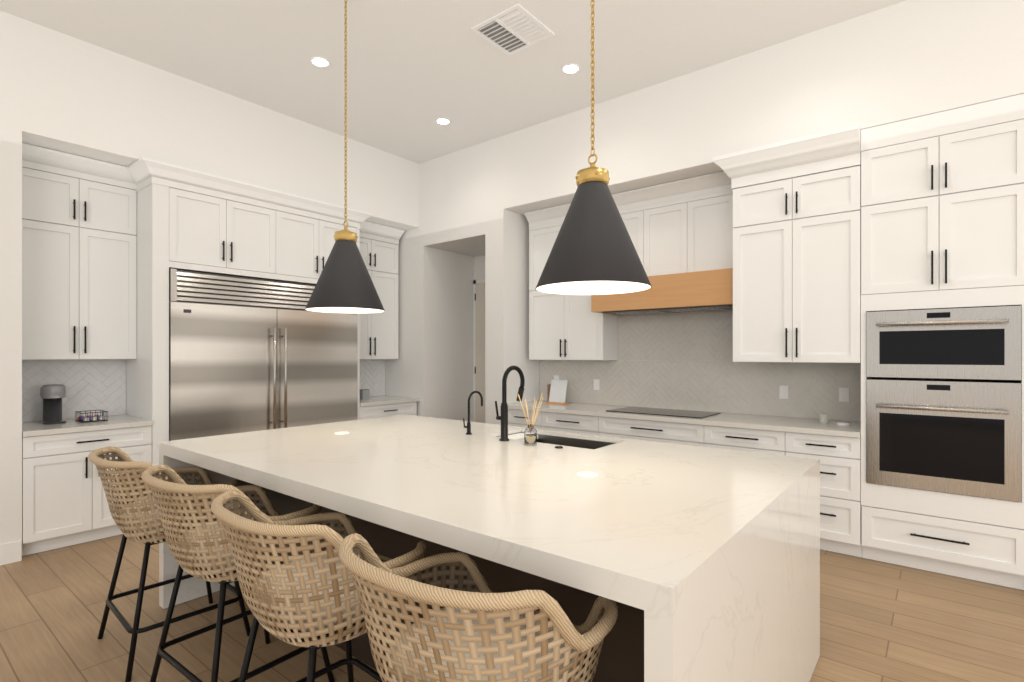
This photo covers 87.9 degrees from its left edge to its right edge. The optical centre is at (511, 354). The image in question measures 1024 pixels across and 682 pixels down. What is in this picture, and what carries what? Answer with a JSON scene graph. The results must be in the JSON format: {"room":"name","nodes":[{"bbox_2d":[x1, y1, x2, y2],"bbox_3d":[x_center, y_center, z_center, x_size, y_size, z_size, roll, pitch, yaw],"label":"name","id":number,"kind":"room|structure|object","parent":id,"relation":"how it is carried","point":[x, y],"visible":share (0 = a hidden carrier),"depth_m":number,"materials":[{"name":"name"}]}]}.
{"room":"kitchen","nodes":[
{"label":"kitchen","id":0,"kind":"room"},
{"bbox_2d":[0,10,418,559],"bbox_3d":[-5.000,-0.463,2.686,1.000,3.850,11.000,0,0,39],"label":"wall","id":1,"kind":"structure","parent":0,"point":[85,99],"depth_m":4.26,"materials":[{"name":"white paint"}]},
{"bbox_2d":[0,541,20,564],"bbox_3d":[-5.766,1.392,0.924,0.014,0.140,7.295,0,0,39],"label":"baseboard","id":2,"kind":"structure","parent":1,"relation":"attached to","point":[10,552],"depth_m":3.72,"materials":[{"name":"white paint"}]},
{"bbox_2d":[22,143,141,362],"bbox_3d":[-3.600,-0.770,4.386,0.406,1.626,0.798,0,0,39],"label":"upper cabinet","id":3,"kind":"object","parent":1,"relation":"attached to","point":[106,246],"depth_m":4.31,"materials":[{"name":"white paint"}]},
{"bbox_2d":[22,359,385,423],"bbox_3d":[-2.844,0.295,5.635,0.018,0.504,3.693,0,0,39],"label":"backsplash","id":4,"kind":"structure","parent":1,"relation":"attached to","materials":[{"name":"white tile"}]},
{"bbox_2d":[126,157,373,284],"bbox_3d":[-2.572,-1.161,5.369,0.776,0.845,2.219,0,0,39],"label":"upper cabinet","id":5,"kind":"object","parent":1,"relation":"attached to","point":[178,217],"depth_m":4.85,"materials":[{"name":"white paint"}]},
{"bbox_2d":[356,223,404,358],"bbox_3d":[-1.817,-0.760,6.571,0.446,1.646,0.875,0,0,39],"label":"upper cabinet","id":6,"kind":"object","parent":1,"relation":"attached to","point":[377,333],"depth_m":6.66,"materials":[{"name":"white paint"}]},
{"bbox_2d":[385,163,473,421],"bbox_3d":[-0.834,-0.463,7.804,1.080,3.850,2.200,0,0,39],"label":"wall","id":7,"kind":"structure","parent":0,"point":[431,367],"depth_m":6.85,"materials":[{"name":"white paint"}]},
{"bbox_2d":[0,0,905,163],"bbox_3d":[-0.103,-2.448,0.160,12.200,0.120,13.200,0,0,39],"label":"ceiling","id":8,"kind":"structure","parent":0,"point":[416,69],"depth_m":4.16,"materials":[{"name":"white paint"}]},
{"bbox_2d":[310,56,330,67],"bbox_3d":[-1.567,-2.385,4.339,0.164,0.006,0.164,0,0,39],"label":"recessed light","id":9,"kind":"object","parent":8,"relation":"in","point":[320,62],"visible":1,"depth_m":4.34,"materials":[{"name":"white"}]},
{"bbox_2d":[305,0,384,312],"bbox_3d":[-1.089,-1.337,3.481,0.500,2.099,0.500,0,0,39],"label":"pendant light","id":10,"kind":"object","parent":8,"relation":"hanging from","point":[344,284],"visible":1,"depth_m":3.37,"materials":[{"name":"grey metal"}]},
{"bbox_2d":[435,118,450,124],"bbox_3d":[-0.705,-2.385,5.443,0.164,0.006,0.164,0,0,39],"label":"recessed light","id":11,"kind":"object","parent":8,"relation":"in","point":[443,121],"visible":1,"depth_m":5.44,"materials":[{"name":"white"}]},
{"bbox_2d":[471,3,554,55],"bbox_3d":[0.008,-2.380,3.920,0.440,0.016,0.440,0,0,39],"label":"ceiling vent","id":12,"kind":"object","parent":8,"relation":"in","point":[517,27],"visible":1,"depth_m":3.90,"materials":[{"name":"white plastic"}]},
{"bbox_2d":[561,63,580,73],"bbox_3d":[0.492,-2.385,4.442,0.164,0.006,0.164,0,0,39],"label":"recessed light","id":13,"kind":"object","parent":8,"relation":"in","point":[571,68],"visible":1,"depth_m":4.43,"materials":[{"name":"white"}]},
{"bbox_2d":[535,0,651,294],"bbox_3d":[0.352,-1.337,2.321,0.500,2.099,0.500,0,0,39],"label":"pendant light","id":14,"kind":"object","parent":8,"relation":"hanging from","point":[593,251],"visible":1,"depth_m":2.20,"materials":[{"name":"grey metal"}]},
{"bbox_2d":[474,255,484,279],"bbox_3d":[-0.080,-0.463,7.058,1.030,3.850,0.120,0,0,39],"label":"wall","id":15,"kind":"structure","parent":0,"point":[479,267],"depth_m":7.27,"materials":[{"name":"white paint"}]},
{"bbox_2d":[473,279,484,422],"bbox_3d":[-0.133,0.221,6.992,1.026,2.477,0.045,0,0,39],"label":"pantry door","id":16,"kind":"structure","parent":15,"relation":"in","point":[478,341],"depth_m":7.24,"materials":[{"name":"beige wood"}]},
{"bbox_2d":[0,534,1023,681],"bbox_3d":[-0.103,1.522,0.160,12.200,0.120,13.200,0,0,39],"label":"floor","id":17,"kind":"structure","parent":0,"point":[880,621],"depth_m":2.83,"materials":[{"name":"brown wood"}]},
{"bbox_2d":[22,427,153,555],"bbox_3d":[-3.495,1.024,4.300,0.677,0.872,0.797,0,0,39],"label":"base cabinet","id":18,"kind":"object","parent":17,"relation":"on","point":[64,500],"depth_m":3.99,"materials":[{"name":"white paint"}]},
{"bbox_2d":[22,415,153,438],"bbox_3d":[-3.485,0.567,4.292,0.702,0.038,0.797,0,0,39],"label":"countertop","id":19,"kind":"structure","parent":18,"relation":"on","point":[36,428],"depth_m":4.15,"materials":[{"name":"white stone"}]},
{"bbox_2d":[40,384,65,424],"bbox_3d":[-3.672,0.392,4.248,0.252,0.310,0.160,0,0,39],"label":"coffee machine","id":20,"kind":"object","parent":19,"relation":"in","point":[52,395],"visible":1,"depth_m":4.21,"materials":[{"name":"grey"}]},
{"bbox_2d":[75,410,107,422],"bbox_3d":[-3.463,0.508,4.375,0.204,0.076,0.174,0,0,39],"label":"basket","id":21,"kind":"object","parent":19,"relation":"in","point":[91,418],"visible":0.98,"depth_m":4.35,"materials":[{"name":"black metal"}]},
{"bbox_2d":[88,446,250,681],"bbox_3d":[-1.764,0.972,2.724,0.672,0.982,0.629,0,0,42],"label":"stool","id":22,"kind":"object","parent":17,"relation":"on","point":[137,518],"visible":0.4,"depth_m":2.49,"materials":[{"name":"wicker"}]},
{"bbox_2d":[141,465,333,681],"bbox_3d":[-1.196,0.972,2.293,0.672,0.982,0.629,0,0,37],"label":"stool","id":23,"kind":"object","parent":17,"relation":"on","point":[201,547],"visible":0.5,"depth_m":2.08,"materials":[{"name":"wicker"}]},
{"bbox_2d":[169,268,356,440],"bbox_3d":[-2.538,0.365,5.396,0.755,2.187,1.854,0,0,39],"label":"refrigerator","id":24,"kind":"object","parent":17,"relation":"on","point":[246,354],"visible":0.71,"depth_m":5.03,"materials":[{"name":"silver metal"}]},
{"bbox_2d":[211,490,425,681],"bbox_3d":[-0.657,0.972,1.834,0.672,0.982,0.629,0,0,41],"label":"stool","id":25,"kind":"object","parent":17,"relation":"on","point":[295,596],"visible":0.73,"depth_m":1.60,"materials":[{"name":"wicker"}]},
{"bbox_2d":[357,403,416,419],"bbox_3d":[-1.715,1.024,6.514,0.677,0.872,0.836,0,0,39],"label":"base cabinet","id":26,"kind":"object","parent":17,"relation":"on","point":[387,409],"depth_m":6.28,"materials":[{"name":"white paint"}]},
{"bbox_2d":[357,395,419,406],"bbox_3d":[-1.694,0.567,6.521,0.702,0.038,0.873,0,0,39],"label":"countertop","id":27,"kind":"structure","parent":26,"relation":"on","point":[375,400],"depth_m":6.39,"materials":[{"name":"white stone"}]},
{"bbox_2d":[360,389,369,399],"bbox_3d":[-1.801,0.487,6.465,0.090,0.120,0.100,0,0,39],"label":"smart speaker","id":28,"kind":"object","parent":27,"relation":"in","point":[364,394],"visible":0.86,"depth_m":6.43},
{"bbox_2d":[339,533,617,681],"bbox_3d":[-0.089,0.972,1.403,0.672,0.982,0.629,0,0,36],"label":"stool","id":29,"kind":"object","parent":17,"relation":"on","point":[482,631],"visible":1,"depth_m":1.17,"materials":[{"name":"wicker"}]},
{"bbox_2d":[159,422,819,681],"bbox_3d":[-0.279,1.018,2.829,3.080,0.882,1.820,0,0,39],"label":"kitchen island","id":30,"kind":"object","parent":17,"relation":"on","point":[698,564],"depth_m":1.79,"materials":[{"name":"white stone"}]},
{"bbox_2d":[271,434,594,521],"bbox_3d":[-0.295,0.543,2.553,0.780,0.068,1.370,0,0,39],"label":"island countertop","id":31,"kind":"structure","parent":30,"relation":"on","point":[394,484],"depth_m":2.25,"materials":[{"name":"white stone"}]},
{"bbox_2d":[495,365,524,440],"bbox_3d":[-0.009,0.288,3.208,0.094,0.442,0.219,0,0,39],"label":"faucet","id":32,"kind":"object","parent":31,"relation":"on","point":[503,417],"visible":1,"depth_m":3.13,"materials":[{"name":"black metal"}]},
{"bbox_2d":[518,393,542,445],"bbox_3d":[0.105,0.363,2.995,0.146,0.290,0.146,0,0,39],"label":"reed diffuser","id":33,"kind":"object","parent":31,"relation":"on","point":[530,435],"visible":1,"depth_m":2.97,"materials":[{"name":"clear glass"}]},
{"bbox_2d":[463,391,482,434],"bbox_3d":[-0.251,0.371,3.430,0.070,0.274,0.151,0,0,39],"label":"filter faucet","id":34,"kind":"object","parent":30,"relation":"on","point":[468,426],"visible":0.98,"depth_m":3.37,"materials":[{"name":"black metal"}]},
{"bbox_2d":[508,410,519,426],"bbox_3d":[0.201,1.024,5.996,0.203,0.872,0.676,0,0,39],"label":"base cabinet","id":35,"kind":"object","parent":17,"relation":"on","point":[513,415],"depth_m":5.71,"materials":[{"name":"white paint"}]},
{"bbox_2d":[520,410,531,427],"bbox_3d":[0.355,1.024,5.885,0.177,0.872,0.656,0,0,39],"label":"base cabinet","id":36,"kind":"object","parent":17,"relation":"on","point":[523,423],"depth_m":5.61,"materials":[{"name":"white paint"}]},
{"bbox_2d":[532,410,547,429],"bbox_3d":[0.493,1.024,5.774,0.177,0.872,0.656,0,0,39],"label":"base cabinet","id":37,"kind":"object","parent":17,"relation":"on","point":[541,422],"depth_m":5.49,"materials":[{"name":"white paint"}]},
{"bbox_2d":[548,414,559,430],"bbox_3d":[0.631,1.024,5.663,0.176,0.872,0.656,0,0,39],"label":"base cabinet","id":38,"kind":"object","parent":17,"relation":"on","point":[553,419],"depth_m":5.38,"materials":[{"name":"white paint"}]},
{"bbox_2d":[560,414,575,432],"bbox_3d":[0.768,1.024,5.553,0.177,0.872,0.656,0,0,39],"label":"base cabinet","id":39,"kind":"object","parent":17,"relation":"on","point":[567,421],"depth_m":5.28,"materials":[{"name":"white paint"}]},
{"bbox_2d":[576,414,591,434],"bbox_3d":[0.906,1.024,5.442,0.177,0.872,0.656,0,0,39],"label":"base cabinet","id":40,"kind":"object","parent":17,"relation":"on","point":[583,421],"depth_m":5.16,"materials":[{"name":"white paint"}]},
{"bbox_2d":[592,418,607,435],"bbox_3d":[1.044,1.024,5.331,0.177,0.872,0.656,0,0,39],"label":"base cabinet","id":41,"kind":"object","parent":17,"relation":"on","point":[599,425],"depth_m":5.05,"materials":[{"name":"white paint"}]},
{"bbox_2d":[608,418,623,437],"bbox_3d":[1.182,1.024,5.220,0.177,0.872,0.656,0,0,39],"label":"base cabinet","id":42,"kind":"object","parent":17,"relation":"on","point":[615,425],"depth_m":4.95,"materials":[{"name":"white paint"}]},
{"bbox_2d":[624,418,643,439],"bbox_3d":[1.320,1.024,5.109,0.176,0.872,0.656,0,0,39],"label":"base cabinet","id":43,"kind":"object","parent":17,"relation":"on","point":[633,428],"depth_m":4.83,"materials":[{"name":"white paint"}]},
{"bbox_2d":[644,422,663,441],"bbox_3d":[1.457,1.024,4.999,0.177,0.872,0.656,0,0,39],"label":"base cabinet","id":44,"kind":"object","parent":17,"relation":"on","point":[653,431],"depth_m":4.71,"materials":[{"name":"white paint"}]},
{"bbox_2d":[664,422,683,444],"bbox_3d":[1.595,1.024,4.888,0.177,0.872,0.656,0,0,39],"label":"base cabinet","id":45,"kind":"object","parent":17,"relation":"on","point":[673,431],"depth_m":4.60,"materials":[{"name":"white paint"}]},
{"bbox_2d":[684,422,703,446],"bbox_3d":[1.733,1.024,4.777,0.177,0.872,0.656,0,0,39],"label":"base cabinet","id":46,"kind":"object","parent":17,"relation":"on","point":[693,435],"depth_m":4.49,"materials":[{"name":"white paint"}]},
{"bbox_2d":[704,426,723,448],"bbox_3d":[1.871,1.024,4.666,0.176,0.872,0.656,0,0,39],"label":"base cabinet","id":47,"kind":"object","parent":17,"relation":"on","point":[713,435],"depth_m":4.39,"materials":[{"name":"white paint"}]},
{"bbox_2d":[724,426,747,451],"bbox_3d":[2.008,1.024,4.556,0.177,0.872,0.656,0,0,39],"label":"base cabinet","id":48,"kind":"object","parent":17,"relation":"on","point":[734,439],"depth_m":4.28,"materials":[{"name":"white paint"}]},
{"bbox_2d":[748,430,771,453],"bbox_3d":[2.146,1.024,4.445,0.177,0.872,0.656,0,0,39],"label":"base cabinet","id":49,"kind":"object","parent":17,"relation":"on","point":[759,441],"depth_m":4.16,"materials":[{"name":"white paint"}]},
{"bbox_2d":[772,430,795,456],"bbox_3d":[2.284,1.024,4.334,0.177,0.872,0.656,0,0,39],"label":"base cabinet","id":50,"kind":"object","parent":17,"relation":"on","point":[782,444],"depth_m":4.06,"materials":[{"name":"white paint"}]},
{"bbox_2d":[796,434,823,549],"bbox_3d":[2.422,1.024,4.223,0.177,0.872,0.656,0,0,39],"label":"base cabinet","id":51,"kind":"object","parent":17,"relation":"on","point":[807,445],"depth_m":3.92,"materials":[{"name":"white paint"}]},
{"bbox_2d":[824,430,865,554],"bbox_3d":[2.584,1.024,4.093,0.238,0.872,0.656,0,0,39],"label":"base cabinet","id":52,"kind":"object","parent":17,"relation":"on","point":[844,458],"depth_m":3.84,"materials":[{"name":"white paint"}]},
{"bbox_2d":[508,402,865,437],"bbox_3d":[1.387,0.567,5.024,3.270,0.038,0.705,0,0,39],"label":"countertop","id":53,"kind":"structure","parent":52,"relation":"on","point":[741,421],"depth_m":4.48,"materials":[{"name":"white stone"}]},
{"bbox_2d":[546,380,568,404],"bbox_3d":[0.497,0.416,5.901,0.260,0.263,0.100,0,0,39],"label":"cookbook stand","id":54,"kind":"object","parent":53,"relation":"on","point":[556,391],"visible":1,"depth_m":5.90,"materials":[{"name":"white paper"}]},
{"bbox_2d":[606,406,720,417],"bbox_3d":[1.421,0.544,5.023,0.920,0.008,0.510,0,0,39],"label":"cooktop","id":55,"kind":"object","parent":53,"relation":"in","point":[671,412],"visible":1,"depth_m":4.93,"materials":[{"name":"black glass"}]},
{"bbox_2d":[819,414,827,422],"bbox_3d":[2.497,0.512,4.254,0.061,0.070,0.061,0,0,30],"label":"canister","id":56,"kind":"object","parent":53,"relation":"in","point":[823,418],"depth_m":4.23,"materials":[{"name":"grey"}]},
{"bbox_2d":[836,422,849,425],"bbox_3d":[2.568,0.539,4.120,0.089,0.016,0.089,0,0,30],"label":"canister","id":57,"kind":"object","parent":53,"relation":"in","point":[838,423],"depth_m":4.09,"materials":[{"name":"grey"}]},
{"bbox_2d":[848,474,1023,589],"bbox_3d":[2.983,1.180,3.759,0.922,0.558,0.677,0,0,39],"label":"base cabinet","id":58,"kind":"object","parent":17,"relation":"on","point":[981,539],"depth_m":3.49,"materials":[{"name":"white paint"}]},
{"bbox_2d":[866,306,1020,501],"bbox_3d":[2.946,0.300,3.670,0.785,1.193,0.668,0,0,39],"label":"wall ovens","id":59,"kind":"object","parent":58,"relation":"in","point":[943,401],"visible":0.98,"depth_m":3.44,"materials":[{"name":"silver metal"}]},
{"bbox_2d":[485,136,539,424],"bbox_3d":[0.133,-0.463,6.290,0.265,3.850,1.050,0,0,39],"label":"wall","id":60,"kind":"structure","parent":0,"point":[506,289],"depth_m":5.92,"materials":[{"name":"white paint"}]},
{"bbox_2d":[618,310,736,413],"bbox_3d":[2.080,-0.463,5.160,4.185,3.850,0.370,0,0,39],"label":"wall","id":61,"kind":"structure","parent":0,"point":[675,313],"depth_m":5.31,"materials":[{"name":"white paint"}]},
{"bbox_2d":[529,218,619,361],"bbox_3d":[0.663,-0.688,5.848,0.945,1.501,0.327,0,0,39],"label":"upper cabinet","id":62,"kind":"object","parent":61,"relation":"attached to","point":[562,327],"depth_m":5.76,"materials":[{"name":"white paint"}]},
{"bbox_2d":[619,202,651,275],"bbox_3d":[1.204,-1.079,5.414,0.562,0.720,0.327,0,0,39],"label":"upper cabinet","id":63,"kind":"object","parent":61,"relation":"attached to","point":[637,220],"depth_m":5.16,"materials":[{"name":"white paint"}]},
{"bbox_2d":[591,268,732,315],"bbox_3d":[1.491,-0.557,5.027,1.368,0.314,0.565,0,0,39],"label":"range hood","id":64,"kind":"object","parent":61,"relation":"attached to","point":[704,291],"visible":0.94,"depth_m":4.72,"materials":[{"name":"brown wood"}]},
{"bbox_2d":[652,194,695,275],"bbox_3d":[1.544,-1.079,5.140,0.550,0.720,0.327,0,0,39],"label":"upper cabinet","id":65,"kind":"object","parent":61,"relation":"attached to","point":[673,219],"depth_m":4.96,"materials":[{"name":"white paint"}]},
{"bbox_2d":[696,190,707,271],"bbox_3d":[1.883,-1.079,4.868,0.561,0.720,0.327,0,0,39],"label":"upper cabinet","id":66,"kind":"object","parent":61,"relation":"attached to","point":[701,199],"depth_m":4.80,"materials":[{"name":"white paint"}]},
{"bbox_2d":[539,310,870,422],"bbox_3d":[1.602,0.074,5.291,3.270,0.945,0.018,0,0,39],"label":"backsplash","id":67,"kind":"structure","parent":61,"relation":"attached to","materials":[{"name":"white tile"}]},
{"bbox_2d":[708,150,743,365],"bbox_3d":[1.946,-0.760,4.514,0.222,1.646,0.800,0,0,39],"label":"upper cabinet","id":68,"kind":"object","parent":61,"relation":"attached to","point":[725,187],"depth_m":4.66,"materials":[{"name":"white paint"}]},
{"bbox_2d":[744,145,767,365],"bbox_3d":[2.101,-0.760,4.389,0.177,1.646,0.800,0,0,39],"label":"upper cabinet","id":69,"kind":"object","parent":61,"relation":"attached to","point":[755,159],"depth_m":4.18,"materials":[{"name":"white paint"}]},
{"bbox_2d":[768,137,799,365],"bbox_3d":[2.255,-0.760,4.265,0.218,1.646,0.800,0,0,39],"label":"upper cabinet","id":70,"kind":"object","parent":61,"relation":"attached to","point":[783,156],"depth_m":4.05,"materials":[{"name":"white paint"}]},
{"bbox_2d":[800,133,819,365],"bbox_3d":[2.370,-0.760,4.172,0.194,1.646,0.800,0,0,39],"label":"upper cabinet","id":71,"kind":"object","parent":61,"relation":"attached to","point":[810,144],"depth_m":3.95,"materials":[{"name":"white paint"}]},
{"bbox_2d":[820,124,865,365],"bbox_3d":[2.539,-0.760,4.037,0.238,1.646,0.800,0,0,39],"label":"upper cabinet","id":72,"kind":"object","parent":61,"relation":"attached to","point":[822,242],"depth_m":3.82,"materials":[{"name":"white paint"}]},
{"bbox_2d":[864,94,1023,313],"bbox_3d":[3.007,-0.943,3.740,0.860,1.281,0.677,0,0,39],"label":"upper cabinet","id":73,"kind":"object","parent":61,"relation":"attached to","point":[944,191],"depth_m":3.45,"materials":[{"name":"white paint"}]},
{"bbox_2d":[423,0,1023,256],"bbox_3d":[1.325,-1.868,5.254,5.480,1.040,0.930,0,0,39],"label":"wall","id":74,"kind":"structure","parent":0,"point":[905,60],"depth_m":4.19,"materials":[{"name":"white paint"}]}
]}

